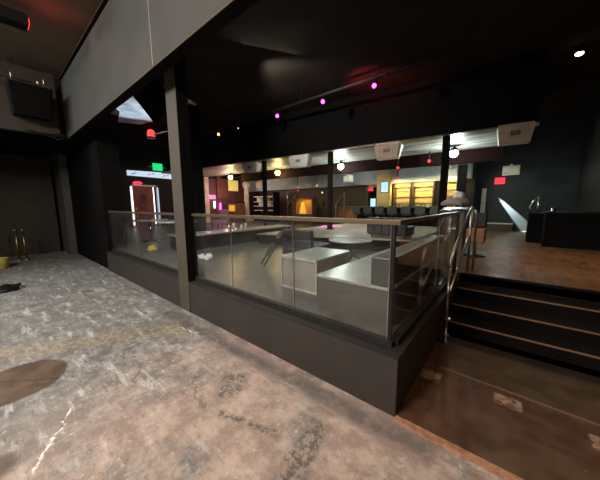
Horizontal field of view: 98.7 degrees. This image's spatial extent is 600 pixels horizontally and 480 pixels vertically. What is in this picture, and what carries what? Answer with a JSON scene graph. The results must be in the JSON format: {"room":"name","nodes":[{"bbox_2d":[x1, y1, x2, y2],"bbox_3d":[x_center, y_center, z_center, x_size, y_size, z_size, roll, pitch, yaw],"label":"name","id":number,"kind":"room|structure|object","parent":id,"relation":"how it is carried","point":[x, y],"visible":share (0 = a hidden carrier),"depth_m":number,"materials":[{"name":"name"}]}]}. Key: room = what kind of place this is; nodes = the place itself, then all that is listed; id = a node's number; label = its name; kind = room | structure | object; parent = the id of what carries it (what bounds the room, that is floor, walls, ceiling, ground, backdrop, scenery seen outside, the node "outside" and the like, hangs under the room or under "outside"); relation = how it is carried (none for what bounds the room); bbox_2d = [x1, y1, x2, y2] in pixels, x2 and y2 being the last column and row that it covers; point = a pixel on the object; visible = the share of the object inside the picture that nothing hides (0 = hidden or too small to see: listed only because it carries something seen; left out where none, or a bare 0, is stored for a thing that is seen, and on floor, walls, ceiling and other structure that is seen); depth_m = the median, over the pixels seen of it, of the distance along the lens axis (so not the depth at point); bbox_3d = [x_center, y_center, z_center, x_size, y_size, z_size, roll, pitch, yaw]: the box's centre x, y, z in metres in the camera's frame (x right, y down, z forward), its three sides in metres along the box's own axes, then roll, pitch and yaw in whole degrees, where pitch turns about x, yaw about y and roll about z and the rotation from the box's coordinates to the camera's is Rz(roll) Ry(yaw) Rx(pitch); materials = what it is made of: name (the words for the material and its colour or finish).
{"room":"entertainment venue","nodes":[
{"label":"entertainment venue","id":0,"kind":"room"},
{"bbox_2d":[0,153,60,256],"bbox_3d":[-11.636,-0.867,6.743,0.200,3.450,7.650,6,10,39],"label":"wall","id":1,"kind":"structure","parent":0,"point":[27,202],"depth_m":9.04,"materials":[{"name":"black paint"}]},
{"bbox_2d":[0,60,60,137],"bbox_3d":[-8.495,-2.941,3.662,0.200,1.450,7.400,6,10,39],"label":"wall","id":2,"kind":"structure","parent":0,"point":[8,122],"depth_m":6.00,"materials":[{"name":"black paint"}]},
{"bbox_2d":[23,128,65,140],"bbox_3d":[-6.207,-2.565,6.279,0.070,0.200,0.742,6,10,39],"label":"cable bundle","id":3,"kind":"object","parent":2,"relation":"attached to","point":[37,131],"visible":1,"depth_m":6.35,"materials":[{"name":"black rubber"}]},
{"bbox_2d":[58,0,108,79],"bbox_3d":[-0.780,-3.489,2.162,13.500,0.060,0.060,6,10,39],"label":"trim","id":4,"kind":"structure","parent":2,"relation":"attached to","point":[102,6],"depth_m":4.77,"materials":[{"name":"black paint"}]},
{"bbox_2d":[68,0,233,137],"bbox_3d":[-0.760,-2.085,2.366,13.500,0.013,0.009,6,10,39],"label":"trim","id":5,"kind":"structure","parent":2,"relation":"attached to","point":[231,1],"depth_m":2.97,"materials":[{"name":"brown metal"}]},
{"bbox_2d":[0,130,68,156],"bbox_3d":[-10.107,-2.513,5.232,4.200,0.100,7.650,6,10,39],"label":"ceiling","id":6,"kind":"structure","parent":0,"point":[11,142],"depth_m":7.42,"materials":[{"name":"black paint"}]},
{"bbox_2d":[35,154,62,249],"bbox_3d":[-10.405,-2.134,10.613,2.600,4.900,0.200,6,10,39],"label":"trim","id":7,"kind":"structure","parent":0,"point":[50,156],"depth_m":9.88,"materials":[{"name":"black paint"}]},
{"bbox_2d":[0,0,100,91],"bbox_3d":[-5.996,-3.495,1.497,20.700,0.200,7.800,6,10,39],"label":"ceiling","id":8,"kind":"structure","parent":0,"point":[56,27],"depth_m":4.82,"materials":[{"name":"black paint"}]},
{"bbox_2d":[0,2,29,31],"bbox_3d":[-4.585,-3.557,3.921,0.280,0.350,0.610,6,10,39],"label":"ceiling projector","id":9,"kind":"object","parent":8,"relation":"attached to","point":[11,17],"visible":1,"depth_m":3.99,"materials":[{"name":"black metal"}]},
{"bbox_2d":[5,57,52,121],"bbox_3d":[-6.100,-3.376,5.807,0.610,1.198,0.698,6,10,39],"label":"speaker","id":10,"kind":"object","parent":8,"relation":"hanging from","point":[26,100],"visible":1,"depth_m":5.69},
{"bbox_2d":[10,81,50,117],"bbox_3d":[-5.923,-3.089,5.700,0.155,0.560,0.620,6,10,39],"label":"grille","id":11,"kind":"object","parent":10,"relation":"attached to","point":[26,99],"depth_m":5.67,"materials":[{"name":"black paint"}]},
{"bbox_2d":[51,155,77,253],"bbox_3d":[-8.598,-1.287,9.682,1.500,3.450,0.600,6,10,39],"label":"wall","id":12,"kind":"structure","parent":0,"point":[59,163],"depth_m":9.17,"materials":[{"name":"black paint"}]},
{"bbox_2d":[66,136,126,268],"bbox_3d":[-6.456,-1.084,8.087,3.850,3.450,0.450,6,10,39],"label":"column","id":13,"kind":"structure","parent":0,"point":[93,167],"depth_m":7.08,"materials":[{"name":"black paint"}]},
{"bbox_2d":[60,0,230,139],"bbox_3d":[-0.798,-2.817,2.384,13.700,1.450,0.130,6,10,39],"label":"beam","id":14,"kind":"structure","parent":0,"point":[116,52],"depth_m":3.84,"materials":[{"name":"grey paint"}]},
{"bbox_2d":[52,137,251,226],"bbox_3d":[-7.308,-2.912,16.173,0.220,4.900,12.800,6,10,39],"label":"wall","id":15,"kind":"structure","parent":0,"point":[136,158],"depth_m":14.57,"materials":[{"name":"black paint"}]},
{"bbox_2d":[132,186,154,226],"bbox_3d":[-8.718,-1.854,14.368,0.100,2.190,0.980,6,10,39],"label":"door","id":16,"kind":"structure","parent":15,"relation":"in","point":[142,196],"depth_m":14.34,"materials":[{"name":"red paint"}]},
{"bbox_2d":[129,184,160,226],"bbox_3d":[-8.657,-1.922,14.458,0.070,2.300,1.450,6,10,39],"label":"trim","id":17,"kind":"structure","parent":15,"relation":"attached to","point":[156,186],"depth_m":14.31,"materials":[{"name":"white plastic"}]},
{"bbox_2d":[127,170,170,178],"bbox_3d":[-8.203,-3.725,14.741,0.110,0.370,2.950,6,10,39],"label":"light strip","id":18,"kind":"object","parent":15,"relation":"attached to","point":[129,172],"visible":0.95,"depth_m":14.37,"materials":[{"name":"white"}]},
{"bbox_2d":[148,163,165,170],"bbox_3d":[-8.089,-4.138,14.620,0.100,0.380,0.940,6,10,39],"label":"exit sign","id":19,"kind":"object","parent":15,"relation":"attached to","point":[158,167],"visible":1,"depth_m":14.58,"materials":[{"name":"green plastic"}]},
{"bbox_2d":[203,177,210,222],"bbox_3d":[-6.244,-2.993,17.238,0.100,3.640,0.300,6,10,39],"label":"trim","id":20,"kind":"structure","parent":15,"relation":"attached to","point":[205,179],"depth_m":17.22,"materials":[{"name":"beige paint"}]},
{"bbox_2d":[216,175,228,197],"bbox_3d":[-5.426,-3.785,18.048,0.110,1.700,0.950,6,10,39],"label":"wall panel","id":21,"kind":"object","parent":15,"relation":"attached to","point":[221,184],"visible":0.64,"depth_m":17.96,"materials":[{"name":"brown wood"}]},
{"bbox_2d":[117,86,196,123],"bbox_3d":[-5.171,-4.341,8.485,4.400,0.040,2.100,6,10,39],"label":"ceiling","id":22,"kind":"structure","parent":0,"point":[131,111],"depth_m":8.90,"materials":[{"name":"metal"}]},
{"bbox_2d":[107,252,459,416],"bbox_3d":[-1.194,0.703,5.640,7.645,0.500,3.106,6,10,39],"label":"wall","id":23,"kind":"structure","parent":0,"point":[383,382],"depth_m":2.68,"materials":[{"name":"paint"}]},
{"bbox_2d":[106,251,460,359],"bbox_3d":[-1.228,0.455,5.563,7.649,0.012,3.012,6,10,39],"label":"trim","id":24,"kind":"structure","parent":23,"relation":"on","point":[395,352],"depth_m":2.67,"materials":[{"name":"paint"}]},
{"bbox_2d":[108,211,177,273],"bbox_3d":[-3.464,-0.074,5.568,4.010,1.066,0.060,6,10,39],"label":"guardrail","id":25,"kind":"object","parent":24,"relation":"on","point":[156,264],"visible":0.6,"depth_m":5.41,"materials":[{"name":"metal"}]},
{"bbox_2d":[191,213,402,347],"bbox_3d":[-0.437,0.244,3.086,3.205,1.066,0.060,6,10,39],"label":"guardrail","id":26,"kind":"object","parent":24,"relation":"on","point":[387,341],"visible":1,"depth_m":2.49,"materials":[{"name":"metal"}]},
{"bbox_2d":[392,212,459,345],"bbox_3d":[1.683,0.217,3.179,0.060,1.066,2.780,6,10,39],"label":"guardrail","id":27,"kind":"object","parent":24,"relation":"on","point":[398,337],"visible":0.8,"depth_m":2.88,"materials":[{"name":"metal"}]},
{"bbox_2d":[0,250,599,479],"bbox_3d":[-4.597,1.451,2.491,19.000,0.112,9.630,6,10,39],"label":"floor","id":28,"kind":"structure","parent":0,"point":[103,376],"depth_m":2.19,"materials":[{"name":"concrete"}]},
{"bbox_2d":[0,257,8,268],"bbox_3d":[-8.340,0.596,7.153,0.380,0.398,0.380,6,10,39],"label":"bucket","id":29,"kind":"object","parent":28,"relation":"on","point":[4,261],"visible":1,"depth_m":7.13,"materials":[{"name":"plastic"}]},
{"bbox_2d":[0,282,21,292],"bbox_3d":[-6.065,0.981,5.306,0.590,0.116,0.455,6,10,39],"label":"coiled cable","id":30,"kind":"object","parent":28,"relation":"on","point":[4,287],"visible":1,"depth_m":5.30,"materials":[{"name":"black rubber"}]},
{"bbox_2d":[13,229,22,260],"bbox_3d":[-8.961,0.149,8.158,0.150,1.020,0.150,6,10,39],"label":"stanchion","id":31,"kind":"object","parent":28,"relation":"on","point":[14,230],"visible":1,"depth_m":8.15,"materials":[{"name":"gold metal"}]},
{"bbox_2d":[21,228,29,259],"bbox_3d":[-8.820,0.136,8.248,0.150,1.020,0.150,6,10,39],"label":"stanchion","id":32,"kind":"object","parent":28,"relation":"on","point":[22,229],"visible":1,"depth_m":8.24,"materials":[{"name":"gold metal"}]},
{"bbox_2d":[164,57,198,311],"bbox_3d":[-1.840,-1.285,3.963,0.327,4.900,0.178,6,10,39],"label":"support pillar","id":33,"kind":"structure","parent":28,"relation":"on","point":[175,79],"depth_m":3.92,"materials":[{"name":"black paint"}]},
{"bbox_2d":[394,415,523,479],"bbox_3d":[2.722,1.637,0.444,5.100,0.040,0.055,6,10,39],"label":"trim","id":34,"kind":"structure","parent":28,"relation":"on","point":[457,450],"depth_m":1.77,"materials":[{"name":"brown wood"}]},
{"bbox_2d":[440,206,477,343],"bbox_3d":[2.339,0.347,3.734,0.110,1.650,1.834,6,10,40],"label":"stair handrail","id":35,"kind":"object","parent":28,"relation":"on","point":[446,318],"visible":1,"depth_m":3.47,"materials":[{"name":"metal"}]},
{"bbox_2d":[55,0,599,150],"bbox_3d":[0.567,-4.609,9.357,20.700,0.200,12.800,6,10,39],"label":"ceiling","id":36,"kind":"structure","parent":0,"point":[275,52],"depth_m":5.45,"materials":[{"name":"black paint"}]},
{"bbox_2d":[133,78,166,124],"bbox_3d":[-3.491,-3.443,6.227,0.750,1.212,0.876,6,10,39],"label":"ceiling speaker","id":37,"kind":"object","parent":36,"relation":"hanging from","point":[152,98],"visible":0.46,"depth_m":6.05,"materials":[{"name":"black paint"}]},
{"bbox_2d":[147,124,167,138],"bbox_3d":[-5.593,-4.300,10.055,1.101,0.540,0.334,4,9,28],"label":"beacon","id":38,"kind":"object","parent":36,"relation":"hanging from","point":[151,134],"visible":1,"depth_m":10.14,"materials":[{"name":"red plastic"}]},
{"bbox_2d":[207,65,386,133],"bbox_3d":[-0.918,-4.203,8.230,7.500,0.280,0.060,6,10,39],"label":"track","id":39,"kind":"object","parent":36,"relation":"hanging from","point":[384,74],"visible":1,"depth_m":7.26,"materials":[{"name":"black metal"}]},
{"bbox_2d":[389,55,442,74],"bbox_3d":[2.523,-3.916,5.660,1.100,0.200,0.050,6,10,39],"label":"track","id":40,"kind":"object","parent":36,"relation":"hanging from","point":[439,56],"visible":1,"depth_m":5.65,"materials":[{"name":"black metal"}]},
{"bbox_2d":[502,145,519,175],"bbox_3d":[7.478,-3.395,9.000,0.480,2.200,0.095,6,10,39],"label":"hanging sign","id":41,"kind":"object","parent":36,"relation":"hanging from","point":[513,169],"visible":0.92,"depth_m":9.09,"materials":[{"name":"white plastic"}]},
{"bbox_2d":[161,131,497,180],"bbox_3d":[0.454,-3.682,13.148,15.443,0.100,6.870,5,9,34],"label":"ceiling","id":42,"kind":"structure","parent":0,"point":[489,139],"depth_m":9.16,"materials":[{"name":"white paint"}]},
{"bbox_2d":[227,180,237,191],"bbox_3d":[-4.812,-3.891,18.497,0.130,0.820,0.880,6,10,39],"label":"lit panel","id":43,"kind":"object","parent":42,"relation":"attached to","point":[232,185],"visible":1,"depth_m":18.41,"materials":[{"name":"yellow"}]},
{"bbox_2d":[111,220,599,336],"bbox_3d":[0.679,-0.024,9.922,20.500,0.360,11.986,6,10,39],"label":"floor","id":44,"kind":"structure","parent":0,"point":[507,254],"depth_m":4.85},
{"bbox_2d":[131,219,167,241],"bbox_3d":[-4.874,-0.319,8.414,1.040,0.705,1.040,6,10,39],"label":"bar table","id":45,"kind":"object","parent":44,"relation":"on","point":[135,220],"visible":0.94,"depth_m":8.31,"materials":[{"name":"silver metal"}]},
{"bbox_2d":[188,104,205,231],"bbox_3d":[-3.501,-2.190,8.614,0.400,4.340,0.400,6,10,39],"label":"support pillar","id":46,"kind":"structure","parent":44,"relation":"on","point":[194,112],"depth_m":8.46,"materials":[{"name":"black metal"}]},
{"bbox_2d":[198,253,212,259],"bbox_3d":[-2.042,0.342,5.513,0.453,0.141,0.185,3,8,23],"label":"rag","id":47,"kind":"object","parent":44,"relation":"on","point":[202,256],"visible":1,"depth_m":5.44,"materials":[{"name":"white fabric"}]},
{"bbox_2d":[211,209,228,228],"bbox_3d":[-3.963,-1.040,12.754,0.600,0.950,0.640,6,10,39],"label":"armchair","id":48,"kind":"object","parent":44,"relation":"on","point":[221,221],"visible":0.97,"depth_m":12.70,"materials":[{"name":"pink fabric"}]},
{"bbox_2d":[167,225,291,249],"bbox_3d":[-1.895,-0.144,8.114,0.760,0.400,4.100,6,10,39],"label":"bar counter","id":49,"kind":"object","parent":44,"relation":"on","point":[211,238],"depth_m":7.41,"materials":[{"name":"black paint"}]},
{"bbox_2d":[167,225,291,236],"bbox_3d":[-1.896,-0.322,8.089,0.760,0.040,4.100,6,10,39],"label":"countertop","id":50,"kind":"structure","parent":49,"relation":"on","point":[211,232],"depth_m":7.69,"materials":[{"name":"grey stone"}]},
{"bbox_2d":[228,202,245,222],"bbox_3d":[-4.304,-1.906,17.608,0.840,1.360,0.840,6,10,39],"label":"cabinet","id":51,"kind":"object","parent":44,"relation":"on","point":[235,208],"visible":0.96,"depth_m":17.29,"materials":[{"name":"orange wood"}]},
{"bbox_2d":[242,182,253,221],"bbox_3d":[-3.839,-2.763,18.539,0.680,2.800,0.680,6,10,39],"label":"decorative column","id":52,"kind":"structure","parent":44,"relation":"on","point":[246,185],"depth_m":18.38,"materials":[{"name":"beige paint"}]},
{"bbox_2d":[262,161,267,225],"bbox_3d":[-1.400,-1.697,10.337,0.210,2.870,0.210,6,10,39],"label":"post","id":53,"kind":"object","parent":44,"relation":"on","point":[264,163],"visible":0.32,"depth_m":10.25,"materials":[{"name":"black metal"}]},
{"bbox_2d":[253,192,279,221],"bbox_3d":[-2.375,-2.318,18.166,2.060,2.000,0.600,6,10,39],"label":"shelving","id":54,"kind":"object","parent":44,"relation":"on","point":[276,195],"visible":0.77,"depth_m":17.68,"materials":[{"name":"black metal"}]},
{"bbox_2d":[261,231,284,265],"bbox_3d":[-0.522,0.157,4.928,0.441,0.635,0.225,-4,8,-22],"label":"folding chair","id":55,"kind":"object","parent":44,"relation":"on","point":[280,234],"visible":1,"depth_m":4.86,"materials":[{"name":"black metal"}]},
{"bbox_2d":[291,197,316,224],"bbox_3d":[0.249,-1.714,15.274,1.600,1.550,0.440,6,10,39],"label":"cabinet","id":56,"kind":"object","parent":44,"relation":"on","point":[301,207],"visible":0.93,"depth_m":15.19,"materials":[{"name":"brown wood"}]},
{"bbox_2d":[282,228,331,253],"bbox_3d":[0.162,0.094,5.264,0.710,0.670,0.780,6,10,39],"label":"lounge chair","id":57,"kind":"object","parent":44,"relation":"on","point":[303,240],"visible":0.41,"depth_m":4.96,"materials":[{"name":"grey fabric"}]},
{"bbox_2d":[283,247,304,253],"bbox_3d":[-0.045,0.238,5.031,0.710,0.170,0.129,6,10,39],"label":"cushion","id":58,"kind":"object","parent":57,"relation":"on","point":[286,250],"depth_m":5.06,"materials":[{"name":"grey fabric"}]},
{"bbox_2d":[282,228,313,239],"bbox_3d":[-0.048,-0.118,4.982,0.710,0.170,0.129,6,10,39],"label":"cushion","id":59,"kind":"object","parent":57,"relation":"on","point":[299,234],"depth_m":4.89,"materials":[{"name":"black leather"}]},
{"bbox_2d":[282,237,313,248],"bbox_3d":[-0.046,0.060,5.006,0.710,0.170,0.129,6,10,39],"label":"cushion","id":60,"kind":"object","parent":57,"relation":"on","point":[299,243],"depth_m":4.92,"materials":[{"name":"black leather"}]},
{"bbox_2d":[280,247,350,294],"bbox_3d":[0.244,0.408,3.768,0.624,0.452,0.887,6,10,39],"label":"table","id":61,"kind":"object","parent":44,"relation":"on","point":[308,263],"visible":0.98,"depth_m":3.48,"materials":[{"name":"grey laminate"}]},
{"bbox_2d":[316,206,360,224],"bbox_3d":[1.635,-1.426,14.944,4.000,1.050,0.160,6,10,39],"label":"wall","id":62,"kind":"structure","parent":44,"relation":"on","point":[321,210],"depth_m":15.03,"materials":[{"name":"brown wood"}]},
{"bbox_2d":[257,223,436,250],"bbox_3d":[2.051,-0.176,8.530,4.090,0.300,5.530,6,10,39],"label":"stage","id":63,"kind":"object","parent":44,"relation":"on","point":[321,234],"visible":0.57,"depth_m":7.34,"materials":[{"name":"black paint"}]},
{"bbox_2d":[326,152,333,229],"bbox_3d":[1.018,-1.642,8.705,0.210,2.570,0.210,6,10,39],"label":"post","id":64,"kind":"object","parent":63,"relation":"on","point":[330,154],"visible":0.96,"depth_m":8.66,"materials":[{"name":"black metal"}]},
{"bbox_2d":[367,217,414,238],"bbox_3d":[2.331,-0.333,6.629,1.000,0.520,0.680,6,10,39],"label":"bench","id":65,"kind":"object","parent":63,"relation":"on","point":[406,230],"visible":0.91,"depth_m":6.38,"materials":[{"name":"black leather"}]},
{"bbox_2d":[337,207,356,223],"bbox_3d":[2.589,-1.213,13.523,1.160,1.000,0.480,6,10,39],"label":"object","id":66,"kind":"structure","parent":44,"relation":"on","point":[348,210],"depth_m":13.38,"materials":[{"name":"orange wood"}]},
{"bbox_2d":[329,236,371,260],"bbox_3d":[1.035,0.194,5.322,0.880,0.435,0.880,6,10,39],"label":"cocktail table","id":67,"kind":"object","parent":44,"relation":"on","point":[348,240],"visible":0.84,"depth_m":5.21,"materials":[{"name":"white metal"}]},
{"bbox_2d":[352,206,361,218],"bbox_3d":[2.741,-1.067,12.224,0.400,1.061,0.420,6,10,39],"label":"bar stool","id":68,"kind":"object","parent":44,"relation":"on","point":[355,209],"visible":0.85,"depth_m":12.03,"materials":[{"name":"black plastic"}]},
{"bbox_2d":[363,206,373,218],"bbox_3d":[3.172,-1.022,11.870,0.400,1.061,0.420,6,10,39],"label":"bar stool","id":69,"kind":"object","parent":44,"relation":"on","point":[366,209],"visible":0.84,"depth_m":11.68,"materials":[{"name":"black plastic"}]},
{"bbox_2d":[316,234,444,328],"bbox_3d":[1.223,0.340,3.450,0.820,0.660,2.290,6,10,39],"label":"bench","id":70,"kind":"object","parent":44,"relation":"on","point":[357,289],"visible":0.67,"depth_m":2.69,"materials":[{"name":"grey laminate"}]},
{"bbox_2d":[375,206,385,216],"bbox_3d":[3.604,-0.976,11.516,0.400,1.061,0.420,6,10,39],"label":"bar stool","id":71,"kind":"object","parent":44,"relation":"on","point":[379,210],"visible":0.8,"depth_m":11.32,"materials":[{"name":"black plastic"}]},
{"bbox_2d":[376,170,392,206],"bbox_3d":[4.248,-2.105,13.027,0.680,2.880,0.250,6,10,39],"label":"pilaster","id":72,"kind":"object","parent":44,"relation":"on","point":[383,199],"visible":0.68,"depth_m":12.85,"materials":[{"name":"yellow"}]},
{"bbox_2d":[380,181,388,192],"bbox_3d":[4.208,-2.627,12.785,0.420,0.560,0.056,6,10,39],"label":"screen","id":73,"kind":"object","parent":72,"relation":"attached to","point":[384,188],"visible":1,"depth_m":12.76,"materials":[{"name":"white glass"}]},
{"bbox_2d":[387,206,397,217],"bbox_3d":[4.036,-0.931,11.162,0.400,1.061,0.420,6,10,39],"label":"bar stool","id":74,"kind":"object","parent":44,"relation":"on","point":[391,210],"visible":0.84,"depth_m":10.97,"materials":[{"name":"black leather"}]},
{"bbox_2d":[357,207,437,226],"bbox_3d":[4.555,-0.970,11.601,4.300,1.010,0.680,6,10,39],"label":"chairs","id":75,"kind":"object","parent":44,"relation":"on","point":[427,209],"depth_m":11.14,"materials":[{"name":"black paint"}]},
{"bbox_2d":[392,183,411,206],"bbox_3d":[5.090,-1.716,12.791,0.860,2.160,0.380,6,10,39],"label":"bar","id":76,"kind":"object","parent":44,"relation":"on","point":[402,193],"visible":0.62,"depth_m":12.82,"materials":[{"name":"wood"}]},
{"bbox_2d":[400,206,411,224],"bbox_3d":[4.467,-0.886,10.808,0.400,1.061,0.420,6,10,39],"label":"bar stool","id":77,"kind":"object","parent":44,"relation":"on","point":[405,210],"visible":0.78,"depth_m":10.61,"materials":[{"name":"black leather"}]},
{"bbox_2d":[414,206,425,225],"bbox_3d":[4.899,-0.840,10.454,0.400,1.061,0.420,6,10,39],"label":"bar stool","id":78,"kind":"object","parent":44,"relation":"on","point":[419,210],"visible":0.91,"depth_m":10.26,"materials":[{"name":"black leather"}]},
{"bbox_2d":[411,181,436,206],"bbox_3d":[5.823,-1.639,12.191,0.960,2.160,0.380,6,10,39],"label":"bar","id":79,"kind":"object","parent":44,"relation":"on","point":[424,193],"visible":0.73,"depth_m":12.20,"materials":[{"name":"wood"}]},
{"bbox_2d":[430,206,437,226],"bbox_3d":[5.330,-0.795,10.101,0.400,1.061,0.420,6,10,39],"label":"bar stool","id":80,"kind":"object","parent":44,"relation":"on","point":[433,209],"visible":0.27,"depth_m":9.94,"materials":[{"name":"black leather"}]},
{"bbox_2d":[436,135,450,234],"bbox_3d":[3.814,-1.258,6.863,0.235,2.870,0.235,6,10,39],"label":"post","id":81,"kind":"object","parent":44,"relation":"on","point":[446,139],"visible":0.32,"depth_m":6.74,"materials":[{"name":"black metal"}]},
{"bbox_2d":[447,180,456,206],"bbox_3d":[6.678,-1.618,11.480,0.580,2.300,0.380,6,10,39],"label":"bar","id":82,"kind":"object","parent":44,"relation":"on","point":[452,184],"visible":0.13,"depth_m":11.50,"materials":[{"name":"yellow wood"}]},
{"bbox_2d":[439,207,468,253],"bbox_3d":[3.622,-0.240,6.102,0.530,1.060,0.520,6,10,39],"label":"stand","id":83,"kind":"object","parent":44,"relation":"on","point":[448,223],"visible":0.64,"depth_m":5.96,"materials":[{"name":"silver metal"}]},
{"bbox_2d":[441,195,469,205],"bbox_3d":[3.615,-0.923,5.987,0.462,0.246,0.430,-2,8,-10],"label":"cover","id":84,"kind":"object","parent":83,"relation":"on","point":[450,201],"visible":0.98,"depth_m":5.87,"materials":[{"name":"fabric"}]},
{"bbox_2d":[455,164,467,206],"bbox_3d":[5.877,-1.445,9.434,0.260,2.520,0.260,6,10,39],"label":"post","id":85,"kind":"object","parent":44,"relation":"on","point":[462,169],"visible":0.36,"depth_m":9.23,"materials":[{"name":"black paint"}]},
{"bbox_2d":[464,212,487,257],"bbox_3d":[3.843,-0.120,5.620,0.400,0.950,0.400,6,10,39],"label":"bar stool","id":86,"kind":"object","parent":44,"relation":"on","point":[482,217],"visible":0.57,"depth_m":5.57,"materials":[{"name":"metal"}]},
{"bbox_2d":[525,212,543,242],"bbox_3d":[7.028,-0.390,7.705,0.390,0.880,0.640,6,10,39],"label":"base cabinet","id":87,"kind":"object","parent":44,"relation":"on","point":[535,219],"visible":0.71,"depth_m":7.49,"materials":[{"name":"black paint"}]},
{"bbox_2d":[541,211,599,250],"bbox_3d":[7.041,-0.270,6.676,1.110,0.920,0.620,6,10,39],"label":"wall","id":88,"kind":"structure","parent":44,"relation":"on","point":[560,229],"depth_m":6.47,"materials":[{"name":"black paint"}]},
{"bbox_2d":[252,179,471,228],"bbox_3d":[1.776,-2.920,15.794,14.700,4.900,0.200,6,10,39],"label":"wall","id":89,"kind":"structure","parent":0,"point":[354,195],"depth_m":15.54,"materials":[{"name":"brown wood"}]},
{"bbox_2d":[249,163,472,191],"bbox_3d":[1.657,-3.543,15.412,14.500,0.760,0.400,6,10,39],"label":"soffit","id":90,"kind":"object","parent":89,"relation":"attached to","point":[431,173],"visible":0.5,"depth_m":13.91,"materials":[{"name":"grey paint"}]},
{"bbox_2d":[366,185,370,205],"bbox_3d":[3.702,-1.961,13.994,0.100,2.340,0.300,6,10,39],"label":"trim","id":91,"kind":"structure","parent":89,"relation":"attached to","point":[367,191],"depth_m":13.85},
{"bbox_2d":[241,146,504,180],"bbox_3d":[1.610,-3.235,11.517,11.878,0.520,0.199,5,9,34],"label":"beam","id":92,"kind":"structure","parent":0,"point":[487,154],"depth_m":10.10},
{"bbox_2d":[201,48,547,166],"bbox_3d":[-0.266,-3.763,9.265,13.366,1.440,0.298,5,9,34],"label":"wall","id":93,"kind":"structure","parent":0,"point":[509,90],"depth_m":7.03,"materials":[{"name":"black paint"}]},
{"bbox_2d":[242,161,261,172],"bbox_3d":[-1.900,-2.911,10.166,0.800,0.450,0.320,5,9,34],"label":"box","id":94,"kind":"object","parent":93,"relation":"hanging from","point":[252,167],"visible":1,"depth_m":10.04,"materials":[{"name":"white plastic"}]},
{"bbox_2d":[288,154,312,167],"bbox_3d":[0.019,-2.750,8.887,0.850,0.450,0.320,5,9,34],"label":"box","id":95,"kind":"object","parent":93,"relation":"hanging from","point":[303,160],"visible":1,"depth_m":8.77,"materials":[{"name":"white plastic"}]},
{"bbox_2d":[203,121,539,169],"bbox_3d":[-0.261,-3.035,9.364,13.370,0.030,0.338,5,9,34],"label":"trim","id":96,"kind":"structure","parent":93,"relation":"attached to","point":[493,129],"depth_m":7.50,"materials":[{"name":"brown metal"}]},
{"bbox_2d":[374,141,403,160],"bbox_3d":[2.497,-2.527,7.239,0.730,0.480,0.320,5,9,34],"label":"box","id":97,"kind":"object","parent":93,"relation":"hanging from","point":[390,150],"visible":1,"depth_m":7.14,"materials":[{"name":"beige plastic"}]},
{"bbox_2d":[497,121,535,146],"bbox_3d":[4.770,-2.360,5.720,0.640,0.430,0.320,5,9,34],"label":"box","id":98,"kind":"object","parent":93,"relation":"hanging from","point":[516,133],"visible":1,"depth_m":5.63,"materials":[{"name":"beige cardboard"}]},
{"bbox_2d":[468,163,477,227],"bbox_3d":[7.638,-2.348,11.308,0.100,4.900,0.700,6,10,39],"label":"wall","id":99,"kind":"structure","parent":0,"point":[475,165],"depth_m":11.09,"materials":[{"name":"grey paint"}]},
{"bbox_2d":[447,273,599,370],"bbox_3d":[4.327,1.088,2.333,5.104,0.558,1.240,6,10,39],"label":"stairs","id":100,"kind":"structure","parent":0,"point":[587,343],"depth_m":3.26,"materials":[{"name":"black paint"}]},
{"bbox_2d":[448,320,599,358],"bbox_3d":[3.943,1.295,1.877,5.085,0.011,0.034,6,10,39],"label":"trim","id":101,"kind":"structure","parent":100,"relation":"attached to","point":[507,335],"depth_m":2.96,"materials":[{"name":"brown wood"}]},
{"bbox_2d":[451,303,599,335],"bbox_3d":[4.140,1.123,2.095,5.085,0.011,0.034,6,10,39],"label":"trim","id":102,"kind":"structure","parent":100,"relation":"attached to","point":[452,303],"depth_m":3.17,"materials":[{"name":"brown wood"}]},
{"bbox_2d":[457,287,599,312],"bbox_3d":[4.394,0.941,2.381,5.085,0.011,0.034,6,10,39],"label":"trim","id":103,"kind":"structure","parent":100,"relation":"attached to","point":[457,287],"depth_m":3.43,"materials":[{"name":"brown wood"}]},
{"bbox_2d":[462,272,599,294],"bbox_3d":[4.664,0.768,2.688,5.085,0.032,0.060,6,10,39],"label":"trim","id":104,"kind":"structure","parent":100,"relation":"attached to","point":[465,274],"depth_m":3.70,"materials":[{"name":"black paint"}]},
{"bbox_2d":[474,112,587,230],"bbox_3d":[10.135,-2.147,9.710,6.000,4.900,0.200,6,10,39],"label":"wall","id":105,"kind":"structure","parent":0,"point":[550,163],"depth_m":10.12,"materials":[{"name":"grey paint"}]},
{"bbox_2d":[480,189,486,212],"bbox_3d":[8.058,-1.354,11.361,0.160,1.790,0.100,6,10,39],"label":"trim","id":106,"kind":"structure","parent":105,"relation":"attached to","point":[483,197],"depth_m":11.28,"materials":[{"name":"beige paint"}]},
{"bbox_2d":[486,224,512,230],"bbox_3d":[8.446,-0.548,11.020,1.000,0.280,0.300,6,10,39],"label":"trim","id":107,"kind":"structure","parent":105,"relation":"attached to","point":[494,227],"depth_m":10.86,"materials":[{"name":"brown wood"}]},
{"bbox_2d":[575,98,599,211],"bbox_3d":[8.908,-1.864,7.696,0.200,4.900,4.900,6,10,39],"label":"wall","id":108,"kind":"structure","parent":0,"point":[588,195],"depth_m":8.18,"materials":[{"name":"black paint"}]},
{"bbox_3d":[4.592,-0.549,-1.749,0.200,4.900,15.700,6,10,39],"label":"wall","id":109,"kind":"structure","parent":0,"visible":0},
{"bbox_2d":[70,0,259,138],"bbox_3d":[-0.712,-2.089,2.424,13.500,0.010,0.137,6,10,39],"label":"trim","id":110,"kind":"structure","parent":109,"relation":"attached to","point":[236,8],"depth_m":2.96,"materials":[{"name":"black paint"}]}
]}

